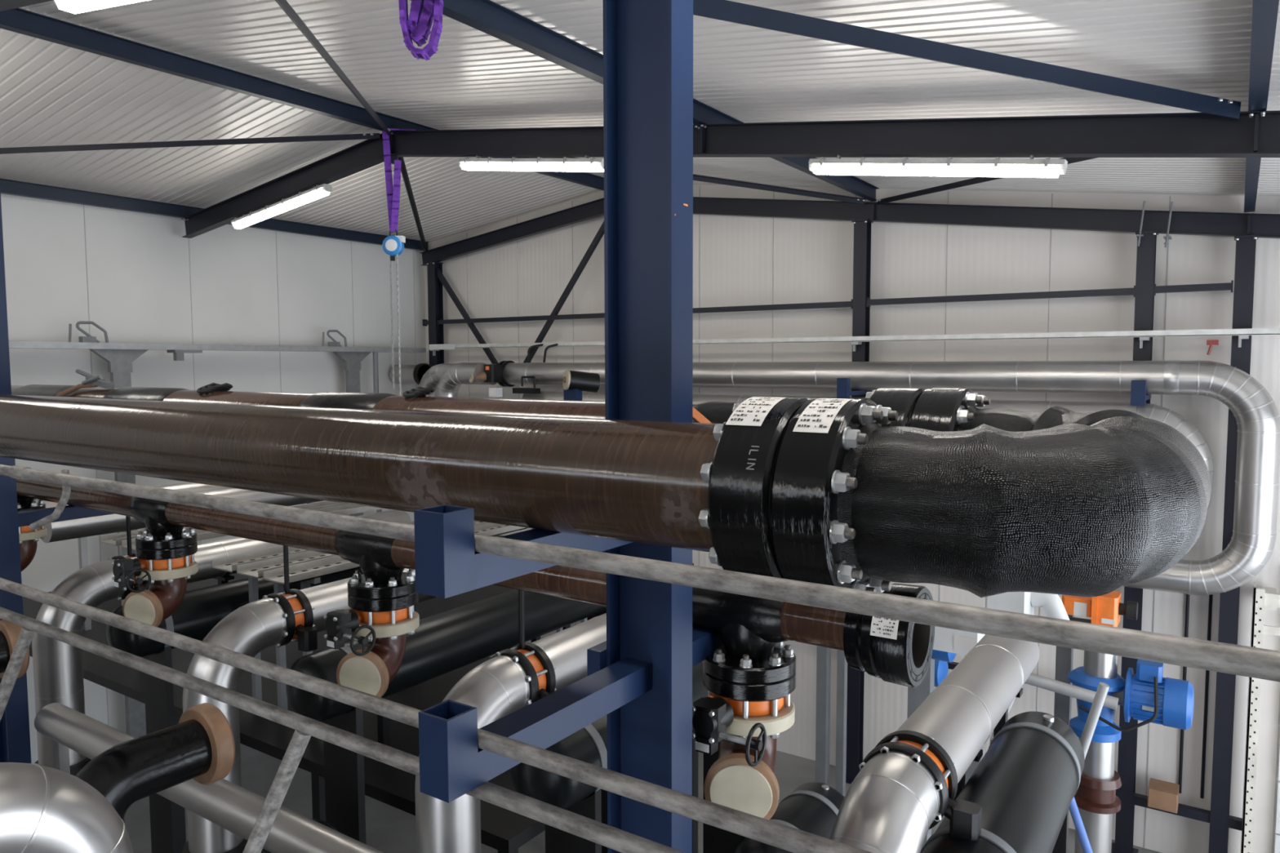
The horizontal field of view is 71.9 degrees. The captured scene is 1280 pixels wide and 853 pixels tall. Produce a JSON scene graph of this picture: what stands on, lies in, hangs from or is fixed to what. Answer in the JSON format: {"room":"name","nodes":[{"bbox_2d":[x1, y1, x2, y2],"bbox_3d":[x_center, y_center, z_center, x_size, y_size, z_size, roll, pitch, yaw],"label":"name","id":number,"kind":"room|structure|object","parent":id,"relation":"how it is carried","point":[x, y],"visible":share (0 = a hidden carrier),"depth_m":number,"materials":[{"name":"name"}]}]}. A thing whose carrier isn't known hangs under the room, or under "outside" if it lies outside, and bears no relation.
{"room":"industrial pump room","nodes":[
{"label":"industrial pump room","id":0,"kind":"room"},
{"bbox_2d":[0,193,426,763],"bbox_3d":[-7.301,0.820,8.363,0.220,6.710,14.184,3,5,34],"label":"wall","id":1,"kind":"structure","parent":0,"point":[134,275],"depth_m":10.59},
{"bbox_2d":[0,0,1279,243],"bbox_3d":[-1.098,-1.971,3.845,15.192,1.611,14.148,3,5,34],"label":"ceiling","id":2,"kind":"structure","parent":0,"point":[52,94],"depth_m":6.41,"materials":[{"name":"metal"}]},
{"bbox_2d":[124,743,1160,852],"bbox_3d":[-1.089,4.567,4.300,15.336,0.216,14.400,3,5,34],"label":"floor","id":3,"kind":"structure","parent":0,"point":[388,828],"depth_m":9.49,"materials":[{"name":"concrete"}]},
{"bbox_2d":[0,619,29,679],"bbox_3d":[-3.340,2.722,4.381,0.305,3.465,0.576,3,5,34],"label":"black riser","id":4,"kind":"object","parent":3,"relation":"on","point":[10,632],"visible":0.65,"depth_m":4.39,"materials":[{"name":"plastic"}]},
{"bbox_2d":[0,626,35,721],"bbox_3d":[-2.311,2.617,3.333,0.283,3.818,0.047,1,4,13],"label":"strut","id":5,"kind":"object","parent":3,"relation":"on","point":[18,655],"visible":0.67,"depth_m":3.18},
{"bbox_2d":[0,606,684,852],"bbox_3d":[-2.166,0.709,3.150,11.664,0.038,0.038,3,5,34],"label":"tube","id":6,"kind":"object","parent":5,"relation":"on","point":[605,835],"visible":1,"depth_m":2.16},
{"bbox_2d":[0,762,133,852],"bbox_3d":[-1.792,2.735,2.192,0.261,3.744,1.138,3,5,34],"label":"insulated pipe","id":7,"kind":"object","parent":3,"relation":"on","point":[43,809],"visible":1,"depth_m":2.29,"materials":[{"name":"metal"}]},
{"bbox_2d":[0,187,190,763],"bbox_3d":[-3.464,1.111,5.052,0.299,6.582,1.858,3,5,34],"label":"column","id":8,"kind":"structure","parent":3,"relation":"on","point":[15,735],"depth_m":4.86,"materials":[{"name":"metal"}]},
{"bbox_2d":[0,0,52,11],"bbox_3d":[0.052,-1.524,2.196,11.008,1.654,0.108,3,5,34],"label":"rafter","id":9,"kind":"object","parent":8,"relation":"attached to","point":[5,5],"visible":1,"depth_m":4.25,"materials":[{"name":"blue paint"}]},
{"bbox_2d":[53,0,146,13],"bbox_3d":[-1.911,-1.764,3.491,1.594,0.296,0.121,3,5,34],"label":"lamp","id":10,"kind":"object","parent":9,"relation":"attached to","point":[74,6],"visible":1,"depth_m":3.79,"materials":[{"name":"white"}]},
{"bbox_2d":[0,394,812,578],"bbox_3d":[-3.549,-0.039,4.382,9.380,0.392,0.392,3,5,34],"label":"pipe","id":11,"kind":"object","parent":8,"relation":"on","point":[699,486],"visible":0.84,"depth_m":2.13,"materials":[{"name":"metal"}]},
{"bbox_2d":[768,387,1210,597],"bbox_3d":[0.829,0.127,1.897,0.666,0.394,1.168,3,5,34],"label":"pipe","id":12,"kind":"object","parent":11,"relation":"attached to","point":[987,502],"visible":0.98,"depth_m":1.52,"materials":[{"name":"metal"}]},
{"bbox_2d":[0,577,871,852],"bbox_3d":[-2.167,0.595,3.142,11.664,0.038,0.038,3,5,34],"label":"tube","id":13,"kind":"object","parent":8,"relation":"on","point":[788,838],"visible":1,"depth_m":1.83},
{"bbox_2d":[16,479,934,702],"bbox_3d":[-3.110,0.457,5.061,9.386,0.384,0.288,3,5,34],"label":"pipe","id":14,"kind":"object","parent":8,"relation":"on","point":[753,664],"visible":0.73,"depth_m":2.79,"materials":[{"name":"brown metal"}]},
{"bbox_2d":[18,525,44,533],"bbox_3d":[-4.018,0.681,5.597,0.266,0.143,0.395,3,5,34],"label":"valve","id":15,"kind":"object","parent":14,"relation":"attached to","point":[21,529],"visible":0.18,"depth_m":5.60,"materials":[{"name":"black paint"}]},
{"bbox_2d":[18,527,47,571],"bbox_3d":[-3.993,0.822,5.648,0.284,0.304,0.350,1,4,14],"label":"pipe elbow","id":16,"kind":"object","parent":15,"relation":"attached to","point":[28,540],"visible":0.42,"depth_m":5.62,"materials":[{"name":"brown metal"}]},
{"bbox_2d":[111,554,194,592],"bbox_3d":[-2.532,0.749,4.595,0.266,0.143,0.395,3,5,34],"label":"valve","id":17,"kind":"object","parent":14,"relation":"attached to","point":[125,570],"visible":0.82,"depth_m":4.49,"materials":[{"name":"black paint"}]},
{"bbox_2d":[122,560,198,626],"bbox_3d":[-2.508,0.890,4.646,0.284,0.304,0.350,1,4,14],"label":"drop elbow","id":18,"kind":"object","parent":17,"relation":"attached to","point":[166,592],"visible":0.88,"depth_m":4.54,"materials":[{"name":"brown metal"}]},
{"bbox_2d":[323,605,413,656],"bbox_3d":[-1.106,0.814,3.634,0.266,0.143,0.395,3,5,34],"label":"valve","id":19,"kind":"object","parent":14,"relation":"attached to","point":[340,624],"visible":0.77,"depth_m":3.52,"materials":[{"name":"black paint"}]},
{"bbox_2d":[336,610,419,697],"bbox_3d":[-1.082,0.955,3.685,0.284,0.304,0.350,1,4,14],"label":"pipe","id":20,"kind":"object","parent":19,"relation":"attached to","point":[372,673],"visible":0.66,"depth_m":3.55,"materials":[{"name":"brown metal"}]},
{"bbox_2d":[692,690,790,766],"bbox_3d":[0.307,0.879,2.680,0.266,0.143,0.395,3,5,34],"label":"valve","id":21,"kind":"object","parent":14,"relation":"attached to","point":[713,713],"visible":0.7,"depth_m":2.57,"materials":[{"name":"orange paint"}]},
{"bbox_2d":[703,693,795,820],"bbox_3d":[0.332,1.019,2.731,0.284,0.304,0.350,1,4,14],"label":"pipe","id":22,"kind":"object","parent":21,"relation":"attached to","point":[730,782],"visible":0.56,"depth_m":2.58,"materials":[{"name":"beige metal"}]},
{"bbox_2d":[0,464,1279,682],"bbox_3d":[-2.168,0.166,3.111,11.664,0.047,0.047,3,5,34],"label":"tube","id":23,"kind":"object","parent":8,"relation":"on","point":[1215,656],"visible":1,"depth_m":1.44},
{"bbox_2d":[75,702,235,822],"bbox_3d":[-1.848,2.815,3.377,0.305,3.414,0.576,3,5,34],"label":"pipe","id":24,"kind":"object","parent":3,"relation":"on","point":[201,747],"visible":0.75,"depth_m":3.27,"materials":[{"name":"plastic"}]},
{"bbox_2d":[34,702,382,852],"bbox_3d":[-2.149,3.031,4.268,2.772,2.858,0.173,3,5,34],"label":"pipe","id":25,"kind":"object","parent":3,"relation":"on","point":[233,807],"visible":0.65,"depth_m":3.92,"materials":[{"name":"metal"}]},
{"bbox_2d":[8,341,426,737],"bbox_3d":[-5.722,1.557,10.049,0.216,4.990,8.568,3,5,34],"label":"tray","id":26,"kind":"object","parent":3,"relation":"on","point":[119,357],"visible":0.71,"depth_m":10.07,"materials":[{"name":"grey metal"}]},
{"bbox_2d":[8,341,426,352],"bbox_3d":[-5.729,-0.897,9.872,0.216,0.068,8.568,3,5,34],"label":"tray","id":27,"kind":"object","parent":26,"relation":"on","point":[94,347],"depth_m":10.28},
{"bbox_2d":[31,509,411,776],"bbox_3d":[-2.876,2.544,6.642,0.317,3.493,2.938,3,5,34],"label":"insulated pipe","id":28,"kind":"object","parent":3,"relation":"on","point":[58,667],"visible":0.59,"depth_m":5.46,"materials":[{"name":"metal"}]},
{"bbox_2d":[106,568,416,852],"bbox_3d":[-2.558,2.666,6.645,0.357,3.248,2.578,3,5,34],"label":"vessel","id":29,"kind":"object","parent":3,"relation":"on","point":[200,610],"visible":0.25,"depth_m":5.75,"materials":[{"name":"grey metal"}]},
{"bbox_2d":[242,728,311,852],"bbox_3d":[-0.974,2.678,2.432,0.269,3.818,0.047,1,4,12],"label":"strut","id":30,"kind":"object","parent":3,"relation":"on","point":[299,742],"visible":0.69,"depth_m":2.28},
{"bbox_2d":[22,535,697,852],"bbox_3d":[-2.033,2.930,8.783,7.200,2.412,5.688,3,5,34],"label":"deck","id":31,"kind":"object","parent":3,"relation":"on","point":[503,830],"visible":0.2,"depth_m":5.91,"materials":[{"name":"black paint"}]},
{"bbox_2d":[37,482,230,631],"bbox_3d":[-4.415,1.147,8.479,0.244,1.202,2.880,3,5,34],"label":"insulated pipe","id":32,"kind":"object","parent":31,"relation":"on","point":[186,486],"visible":0.09,"depth_m":7.81,"materials":[{"name":"metal"}]},
{"bbox_2d":[41,488,323,605],"bbox_3d":[-3.819,1.174,8.077,0.244,1.202,2.880,3,5,34],"label":"insulated pipe","id":33,"kind":"object","parent":31,"relation":"on","point":[111,523],"visible":0.34,"depth_m":7.19,"materials":[{"name":"metal"}]},
{"bbox_2d":[99,501,347,657],"bbox_3d":[-3.050,1.253,7.998,0.245,1.051,3.312,3,5,34],"label":"cable tray","id":34,"kind":"object","parent":31,"relation":"on","point":[115,539],"visible":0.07,"depth_m":6.86,"materials":[{"name":"grey metal"}]},
{"bbox_2d":[121,503,382,550],"bbox_3d":[-2.782,1.265,7.817,0.245,1.051,3.312,3,5,34],"label":"cable tray","id":35,"kind":"object","parent":31,"relation":"on","point":[349,508],"visible":0.2,"depth_m":7.83,"materials":[{"name":"grey metal"}]},
{"bbox_2d":[211,520,533,700],"bbox_3d":[-1.797,1.310,7.153,0.245,1.051,3.312,3,5,34],"label":"cable tray","id":36,"kind":"object","parent":31,"relation":"on","point":[229,563],"visible":0.06,"depth_m":5.96,"materials":[{"name":"grey metal"}]},
{"bbox_2d":[235,520,562,709],"bbox_3d":[-1.555,2.524,7.079,0.245,3.463,3.312,3,5,34],"label":"cable tray","id":37,"kind":"object","parent":31,"relation":"on","point":[255,569],"visible":0.1,"depth_m":5.80,"materials":[{"name":"grey metal"}]},
{"bbox_2d":[562,368,599,400],"bbox_3d":[-0.710,0.447,10.620,0.432,2.269,0.262,-2,4,-22],"label":"pipe stub","id":38,"kind":"object","parent":31,"relation":"on","point":[574,382],"visible":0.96,"depth_m":10.46,"materials":[{"name":"black paint"}]},
{"bbox_2d":[182,568,540,852],"bbox_3d":[-1.456,2.609,5.685,0.317,3.493,2.938,3,5,34],"label":"insulated pipe","id":39,"kind":"object","parent":3,"relation":"on","point":[254,627],"visible":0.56,"depth_m":4.53,"materials":[{"name":"metal"}]},
{"bbox_2d":[262,545,317,652],"bbox_3d":[-1.913,0.883,4.813,0.374,0.626,0.187,3,5,34],"label":"valve","id":40,"kind":"object","parent":39,"relation":"attached to","point":[297,608],"visible":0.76,"depth_m":4.77,"materials":[{"name":"black paint"}]},
{"bbox_2d":[262,522,586,656],"bbox_3d":[-1.317,2.535,6.918,0.245,3.463,3.312,3,5,34],"label":"cable tray","id":41,"kind":"object","parent":3,"relation":"on","point":[308,573],"visible":0.24,"depth_m":5.69,"materials":[{"name":"grey metal"}]},
{"bbox_2d":[426,261,444,367],"bbox_3d":[-3.095,0.649,13.561,0.230,6.282,0.230,3,5,34],"label":"column","id":42,"kind":"structure","parent":3,"relation":"on","point":[435,292],"depth_m":13.37,"materials":[{"name":"metal"}]},
{"bbox_2d":[285,589,606,844],"bbox_3d":[-0.921,2.714,5.713,0.357,3.277,2.866,3,5,34],"label":"vessel","id":43,"kind":"object","parent":3,"relation":"on","point":[444,642],"visible":0.36,"depth_m":4.92,"materials":[{"name":"grey metal"}]},
{"bbox_2d":[413,0,724,852],"bbox_3d":[0.110,1.556,2.663,0.299,6.017,1.858,3,5,34],"label":"column","id":44,"kind":"structure","parent":3,"relation":"on","point":[640,677],"depth_m":2.37,"materials":[{"name":"metal"}]},
{"bbox_2d":[11,382,925,426],"bbox_3d":[-3.114,-0.086,5.023,9.380,0.392,0.392,3,5,34],"label":"pipe","id":45,"kind":"object","parent":44,"relation":"on","point":[901,400],"depth_m":3.46,"materials":[{"name":"metal"}]},
{"bbox_2d":[414,567,723,852],"bbox_3d":[-0.037,2.674,4.727,0.317,3.493,2.938,3,5,34],"label":"insulated pipe","id":46,"kind":"object","parent":3,"relation":"on","point":[498,686],"visible":0.31,"depth_m":3.62,"materials":[{"name":"metal"}]},
{"bbox_2d":[491,589,555,705],"bbox_3d":[-0.494,0.948,3.855,0.374,0.626,0.187,3,5,34],"label":"valve","id":47,"kind":"object","parent":46,"relation":"attached to","point":[539,668],"visible":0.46,"depth_m":3.85,"materials":[{"name":"black paint"}]},
{"bbox_2d":[510,661,745,852],"bbox_3d":[0.100,2.815,4.462,0.357,3.248,1.930,3,5,34],"label":"vessel","id":48,"kind":"object","parent":3,"relation":"on","point":[588,744],"visible":0.2,"depth_m":3.70,"materials":[{"name":"grey metal"}]},
{"bbox_2d":[733,782,844,852],"bbox_3d":[0.879,3.262,5.004,0.444,2.274,0.936,3,5,34],"label":"vessel","id":49,"kind":"object","parent":3,"relation":"on","point":[812,807],"visible":0.65,"depth_m":4.92,"materials":[{"name":"grey metal"}]},
{"bbox_2d":[815,645,847,796],"bbox_3d":[1.793,2.929,8.238,0.324,2.470,0.101,3,5,34],"label":"support post","id":50,"kind":"object","parent":3,"relation":"on","point":[823,654],"visible":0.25,"depth_m":8.20,"materials":[{"name":"grey metal"}]},
{"bbox_2d":[845,218,873,784],"bbox_3d":[2.435,0.895,9.831,0.230,6.294,0.230,3,5,34],"label":"column","id":51,"kind":"structure","parent":3,"relation":"on","point":[862,228],"depth_m":9.69,"materials":[{"name":"metal"}]},
{"bbox_2d":[693,299,853,313],"bbox_3d":[1.038,-1.406,10.582,3.168,0.101,0.086,3,5,34],"label":"beam","id":52,"kind":"structure","parent":51,"relation":"attached to","point":[842,304],"depth_m":10.19,"materials":[{"name":"metal"}]},
{"bbox_2d":[829,634,1039,852],"bbox_3d":[1.202,2.758,3.502,0.317,3.493,2.290,3,5,34],"label":"insulated pipe","id":53,"kind":"object","parent":3,"relation":"on","point":[892,803],"visible":0.89,"depth_m":3.04,"materials":[{"name":"metal"}]},
{"bbox_2d":[858,730,982,840],"bbox_3d":[0.926,1.181,2.910,0.374,0.288,0.187,3,5,34],"label":"valve","id":54,"kind":"object","parent":53,"relation":"attached to","point":[964,817],"visible":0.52,"depth_m":2.85,"materials":[{"name":"black paint"}]},
{"bbox_2d":[914,649,956,852],"bbox_3d":[1.966,2.796,6.107,0.389,3.038,0.245,3,5,34],"label":"pump","id":55,"kind":"object","parent":3,"relation":"on","point":[926,687],"visible":0.1,"depth_m":5.99,"materials":[{"name":"blue paint"}]},
{"bbox_2d":[933,591,1069,785],"bbox_3d":[1.923,2.619,4.966,0.787,3.557,0.328,3,5,34],"label":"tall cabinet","id":56,"kind":"object","parent":3,"relation":"on","point":[948,640],"visible":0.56,"depth_m":4.76,"materials":[{"name":"white metal"}]},
{"bbox_2d":[920,711,1084,852],"bbox_3d":[1.364,2.890,3.372,0.357,3.248,1.534,3,5,34],"label":"vessel","id":57,"kind":"object","parent":3,"relation":"on","point":[1027,780],"visible":0.98,"depth_m":3.24,"materials":[{"name":"grey metal"}]},
{"bbox_2d":[964,655,1118,710],"bbox_3d":[2.934,3.026,6.600,1.070,2.504,0.086,3,5,34],"label":"pipe","id":58,"kind":"object","parent":3,"relation":"on","point":[1068,690],"visible":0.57,"depth_m":6.37,"materials":[{"name":"grey metal"}]},
{"bbox_2d":[1053,613,1074,726],"bbox_3d":[3.309,2.848,6.943,0.108,2.808,0.108,3,5,34],"label":"support post","id":59,"kind":"object","parent":3,"relation":"on","point":[1064,655],"visible":0.11,"depth_m":6.84,"materials":[{"name":"grey metal"}]},
{"bbox_2d":[1080,682,1109,758],"bbox_3d":[1.921,2.792,4.089,0.350,3.339,0.043,3,5,34],"label":"conduit","id":60,"kind":"object","parent":3,"relation":"on","point":[1103,688],"visible":0.26,"depth_m":3.90,"materials":[{"name":"grey metal"}]},
{"bbox_2d":[1062,591,1137,852],"bbox_3d":[3.397,2.741,6.614,0.490,3.067,0.389,3,5,34],"label":"pump","id":61,"kind":"object","parent":3,"relation":"on","point":[1096,800],"visible":0.67,"depth_m":6.47,"materials":[{"name":"metal"}]},
{"bbox_2d":[1111,659,1194,729],"bbox_3d":[3.672,1.928,6.368,0.554,0.461,0.389,3,5,34],"label":"motor","id":62,"kind":"object","parent":61,"relation":"attached to","point":[1175,696],"visible":0.92,"depth_m":6.25,"materials":[{"name":"blue paint"}]},
{"bbox_2d":[1111,200,1173,852],"bbox_3d":[4.712,1.041,8.294,0.318,6.211,0.239,3,5,34],"label":"column","id":63,"kind":"structure","parent":3,"relation":"on","point":[1146,242],"depth_m":8.32,"materials":[{"name":"metal"}]},
{"bbox_2d":[429,328,1279,355],"bbox_3d":[2.800,-0.881,9.280,14.292,0.166,0.140,3,5,34],"label":"tray","id":64,"kind":"object","parent":63,"relation":"attached to","point":[1242,333],"visible":0.86,"depth_m":8.94,"materials":[{"name":"grey metal"}]},
{"bbox_2d":[866,285,1135,307],"bbox_3d":[3.541,-1.303,8.893,2.556,0.101,0.086,3,5,34],"label":"beam","id":65,"kind":"structure","parent":63,"relation":"attached to","point":[1117,291],"depth_m":8.78,"materials":[{"name":"metal"}]},
{"bbox_2d":[1130,380,1151,405],"bbox_3d":[4.454,-0.308,7.821,0.108,0.216,0.770,3,5,34],"label":"support bracket","id":66,"kind":"object","parent":63,"relation":"attached to","point":[1139,397],"visible":0.96,"depth_m":7.50,"materials":[{"name":"metal"}]},
{"bbox_2d":[521,391,1213,510],"bbox_3d":[1.726,0.290,9.787,7.786,1.263,0.308,3,5,34],"label":"insulated pipe","id":67,"kind":"object","parent":66,"relation":"hanging from","point":[1167,416],"visible":0.23,"depth_m":8.08,"materials":[{"name":"metal"}]},
{"bbox_2d":[502,360,1279,595],"bbox_3d":[1.738,0.310,9.781,8.678,2.061,0.310,3,5,34],"label":"insulated pipe","id":68,"kind":"object","parent":66,"relation":"on","point":[1251,547],"visible":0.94,"depth_m":7.79,"materials":[{"name":"metal"}]},
{"bbox_2d":[484,360,515,397],"bbox_3d":[-1.851,-0.654,12.005,0.259,0.486,0.587,3,5,34],"label":"valve","id":69,"kind":"object","parent":68,"relation":"attached to","point":[494,373],"visible":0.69,"depth_m":11.79,"materials":[{"name":"black paint"}]},
{"bbox_2d":[435,362,486,397],"bbox_3d":[-2.450,-0.075,12.068,0.816,1.601,0.294,3,5,34],"label":"insulated pipe","id":70,"kind":"object","parent":69,"relation":"attached to","point":[450,382],"visible":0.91,"depth_m":11.91,"materials":[{"name":"metal"}]},
{"bbox_2d":[1153,280,1233,295],"bbox_3d":[4.969,-1.245,7.929,0.605,0.101,0.086,3,5,34],"label":"beam","id":71,"kind":"structure","parent":63,"relation":"attached to","point":[1228,286],"depth_m":7.89,"materials":[{"name":"metal"}]},
{"bbox_2d":[1208,234,1258,852],"bbox_3d":[5.305,1.253,7.913,0.230,5.840,0.230,3,5,34],"label":"column","id":72,"kind":"structure","parent":3,"relation":"on","point":[1245,255],"depth_m":7.87,"materials":[{"name":"metal"}]},
{"bbox_2d":[693,196,1279,238],"bbox_3d":[4.249,-1.970,8.390,11.005,1.632,0.094,3,5,34],"label":"steel beam","id":73,"kind":"structure","parent":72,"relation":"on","point":[1187,223],"depth_m":8.77,"materials":[{"name":"metal"}]},
{"bbox_2d":[703,105,879,202],"bbox_3d":[1.512,-2.389,8.035,0.079,0.161,3.744,3,5,34],"label":"rafter","id":74,"kind":"structure","parent":73,"relation":"attached to","point":[851,184],"depth_m":8.34,"materials":[{"name":"blue metal"}]},
{"bbox_2d":[1244,157,1261,213],"bbox_3d":[4.300,-1.823,6.188,0.079,0.161,3.744,3,5,34],"label":"roof purlin","id":75,"kind":"structure","parent":73,"relation":"attached to","point":[1252,165],"depth_m":6.45,"materials":[{"name":"blue metal"}]},
{"bbox_2d":[875,157,1096,204],"bbox_3d":[2.904,-2.019,7.094,0.064,0.472,4.770,-1,4,-8],"label":"brace","id":76,"kind":"object","parent":75,"relation":"attached to","point":[1070,160],"visible":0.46,"depth_m":7.91,"materials":[{"name":"blue paint"}]},
{"bbox_2d":[1115,789,1242,831],"bbox_3d":[4.804,3.569,8.397,1.598,0.101,0.086,3,5,34],"label":"beam","id":77,"kind":"structure","parent":72,"relation":"attached to","point":[1184,811],"depth_m":8.16,"materials":[{"name":"blue paint"}]},
{"bbox_2d":[1147,777,1179,813],"bbox_3d":[4.894,3.450,8.245,0.238,0.173,0.252,3,5,34],"label":"wooden block","id":78,"kind":"object","parent":77,"relation":"on","point":[1162,795],"visible":1,"depth_m":8.16,"materials":[{"name":"brown wood"}]},
{"bbox_2d":[1240,582,1279,852],"bbox_3d":[5.556,2.794,7.855,0.252,2.772,0.289,3,5,34],"label":"cable tray","id":79,"kind":"object","parent":3,"relation":"on","point":[1265,597],"visible":0.9,"depth_m":7.77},
{"bbox_3d":[-0.322,0.557,11.674,0.230,6.720,0.230,3,5,34],"label":"column","id":80,"kind":"structure","parent":3,"relation":"on","visible":0},
{"bbox_2d":[419,197,604,266],"bbox_3d":[-1.813,-2.725,12.443,3.676,0.672,0.094,3,5,34],"label":"rafter","id":81,"kind":"object","parent":80,"relation":"on","point":[593,209],"visible":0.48,"depth_m":12.37,"materials":[{"name":"blue paint"}]},
{"bbox_2d":[186,206,430,251],"bbox_3d":[-4.292,-2.628,11.951,0.079,0.161,3.744,3,5,34],"label":"beam","id":82,"kind":"structure","parent":81,"relation":"attached to","point":[269,224],"depth_m":11.94,"materials":[{"name":"blue metal"}]},
{"bbox_2d":[422,312,604,326],"bbox_3d":[-1.852,-1.524,12.531,3.492,0.101,0.086,3,5,34],"label":"rail","id":83,"kind":"object","parent":80,"relation":"attached to","point":[425,322],"depth_m":12.38,"materials":[{"name":"metal"}]},
{"bbox_2d":[523,221,604,362],"bbox_3d":[-1.086,-1.673,12.012,1.668,2.126,0.061,3,5,34],"label":"brace","id":84,"kind":"object","parent":83,"relation":"attached to","point":[600,233],"visible":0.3,"depth_m":11.88,"materials":[{"name":"blue paint"}]},
{"bbox_2d":[389,110,1279,164],"bbox_3d":[2.192,-1.757,5.356,11.008,1.654,0.108,3,5,34],"label":"rafter","id":85,"kind":"object","parent":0,"point":[1170,135],"visible":0.9,"depth_m":5.58,"materials":[{"name":"blue paint"}]},
{"bbox_2d":[0,8,393,133],"bbox_3d":[-3.413,-2.734,6.803,0.079,0.161,3.766,3,5,34],"label":"beam","id":86,"kind":"structure","parent":85,"relation":"attached to","point":[20,20],"depth_m":6.66,"materials":[{"name":"blue metal"}]},
{"bbox_2d":[180,133,393,238],"bbox_3d":[-3.870,-2.512,9.408,3.678,0.693,0.108,3,5,34],"label":"rafter","id":87,"kind":"object","parent":85,"relation":"attached to","point":[369,153],"visible":0.85,"depth_m":9.26,"materials":[{"name":"blue paint"}]},
{"bbox_2d":[0,177,188,220],"bbox_3d":[-6.394,-2.399,8.849,0.079,0.161,3.766,3,5,34],"label":"beam","id":88,"kind":"structure","parent":87,"relation":"attached to","point":[11,187],"depth_m":9.52,"materials":[{"name":"blue metal"}]},
{"bbox_2d":[0,133,380,154],"bbox_3d":[-4.904,-2.484,7.856,4.995,0.502,0.064,-1,4,-12],"label":"brace","id":89,"kind":"object","parent":87,"relation":"attached to","point":[368,135],"visible":1,"depth_m":8.00,"materials":[{"name":"blue paint"}]},
{"bbox_2d":[231,183,332,229],"bbox_3d":[-3.848,-2.335,9.406,1.666,0.308,0.121,3,5,34],"label":"lamp","id":90,"kind":"object","parent":87,"relation":"attached to","point":[317,192],"visible":1,"depth_m":9.31,"materials":[{"name":"white"}]},
{"bbox_2d":[275,0,390,136],"bbox_3d":[-2.015,-2.362,5.877,0.064,0.477,4.862,-1,4,-8],"label":"brace","id":91,"kind":"object","parent":85,"relation":"attached to","point":[285,6],"visible":1,"depth_m":5.47,"materials":[{"name":"blue paint"}]},
{"bbox_2d":[382,128,415,231],"bbox_3d":[-2.261,-2.315,8.302,0.308,0.959,0.137,-1,4,-10],"label":"sling","id":92,"kind":"object","parent":85,"relation":"hanging from","point":[393,195],"visible":0.95,"depth_m":8.28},
{"bbox_2d":[382,229,405,395],"bbox_3d":[-2.319,-1.089,8.353,0.199,1.575,0.114,0,4,4],"label":"chain hoist","id":93,"kind":"object","parent":92,"relation":"hanging from","point":[393,246],"visible":1,"depth_m":8.32,"materials":[{"name":"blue metal"}]},
{"bbox_2d":[391,116,604,191],"bbox_3d":[-1.310,-2.963,9.906,0.079,0.161,3.744,3,5,34],"label":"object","id":94,"kind":"structure","parent":85,"relation":"attached to","point":[582,178],"depth_m":10.48,"materials":[{"name":"blue metal"}]},
{"bbox_2d":[457,155,604,172],"bbox_3d":[-0.932,-2.213,7.439,1.594,0.300,0.121,3,5,34],"label":"lamp","id":95,"kind":"object","parent":85,"relation":"attached to","point":[586,164],"visible":0.94,"depth_m":7.36,"materials":[{"name":"white"}]},
{"bbox_2d":[461,161,604,172],"bbox_3d":[-0.935,-2.192,7.443,1.520,0.257,0.101,3,5,34],"label":"diffuser","id":96,"kind":"object","parent":95,"relation":"attached to","point":[588,166],"depth_m":7.36,"materials":[{"name":"white"}]},
{"bbox_2d":[410,0,707,128],"bbox_3d":[-0.590,-2.160,4.933,0.079,0.161,3.766,3,5,34],"label":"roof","id":97,"kind":"structure","parent":85,"relation":"attached to","point":[490,17],"depth_m":4.89,"materials":[{"name":"blue metal"}]},
{"bbox_2d":[398,0,443,60],"bbox_3d":[-1.056,-1.998,4.258,0.202,0.431,0.113,0,4,0],"label":"sling","id":98,"kind":"object","parent":97,"relation":"hanging from","point":[421,16],"visible":1,"depth_m":4.25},
{"bbox_2d":[528,156,866,204],"bbox_3d":[0.086,-2.588,8.930,4.804,0.477,0.064,-1,4,-13],"label":"brace","id":99,"kind":"object","parent":85,"relation":"attached to","point":[695,177],"visible":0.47,"depth_m":9.24,"materials":[{"name":"blue paint"}]},
{"bbox_2d":[808,155,1067,177],"bbox_3d":[1.834,-1.651,5.606,1.601,0.301,0.121,3,5,34],"label":"lamp","id":100,"kind":"object","parent":85,"relation":"attached to","point":[997,167],"visible":1,"depth_m":5.53,"materials":[{"name":"white"}]},
{"bbox_2d":[813,163,1058,177],"bbox_3d":[1.832,-1.630,5.609,1.528,0.258,0.101,3,5,34],"label":"diffuser","id":101,"kind":"object","parent":100,"relation":"attached to","point":[984,170],"depth_m":5.52,"materials":[{"name":"white"}]},
{"bbox_2d":[693,0,1240,119],"bbox_3d":[0.795,-1.820,4.054,4.830,0.508,0.100,-1,4,-14],"label":"roof beam","id":102,"kind":"structure","parent":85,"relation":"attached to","point":[722,10],"depth_m":4.20,"materials":[{"name":"blue metal"}]},
{"bbox_2d":[1248,0,1279,118],"bbox_3d":[2.197,-1.594,3.086,0.079,0.161,3.766,3,5,34],"label":"rafter","id":103,"kind":"structure","parent":85,"relation":"attached to","point":[1264,12],"depth_m":3.72,"materials":[{"name":"blue metal"}]},
{"bbox_2d":[424,184,1279,852],"bbox_3d":[2.870,0.446,9.893,15.336,7.178,0.220,3,5,34],"label":"wall","id":104,"kind":"structure","parent":0,"point":[738,260],"depth_m":9.23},
{"bbox_2d":[1200,594,1213,799],"bbox_3d":[5.293,2.389,8.231,0.027,2.232,0.027,1,4,12],"label":"rod","id":105,"kind":"object","parent":104,"relation":"attached to","point":[1211,597],"visible":0.65,"depth_m":8.24,"materials":[{"name":"blue paint"}]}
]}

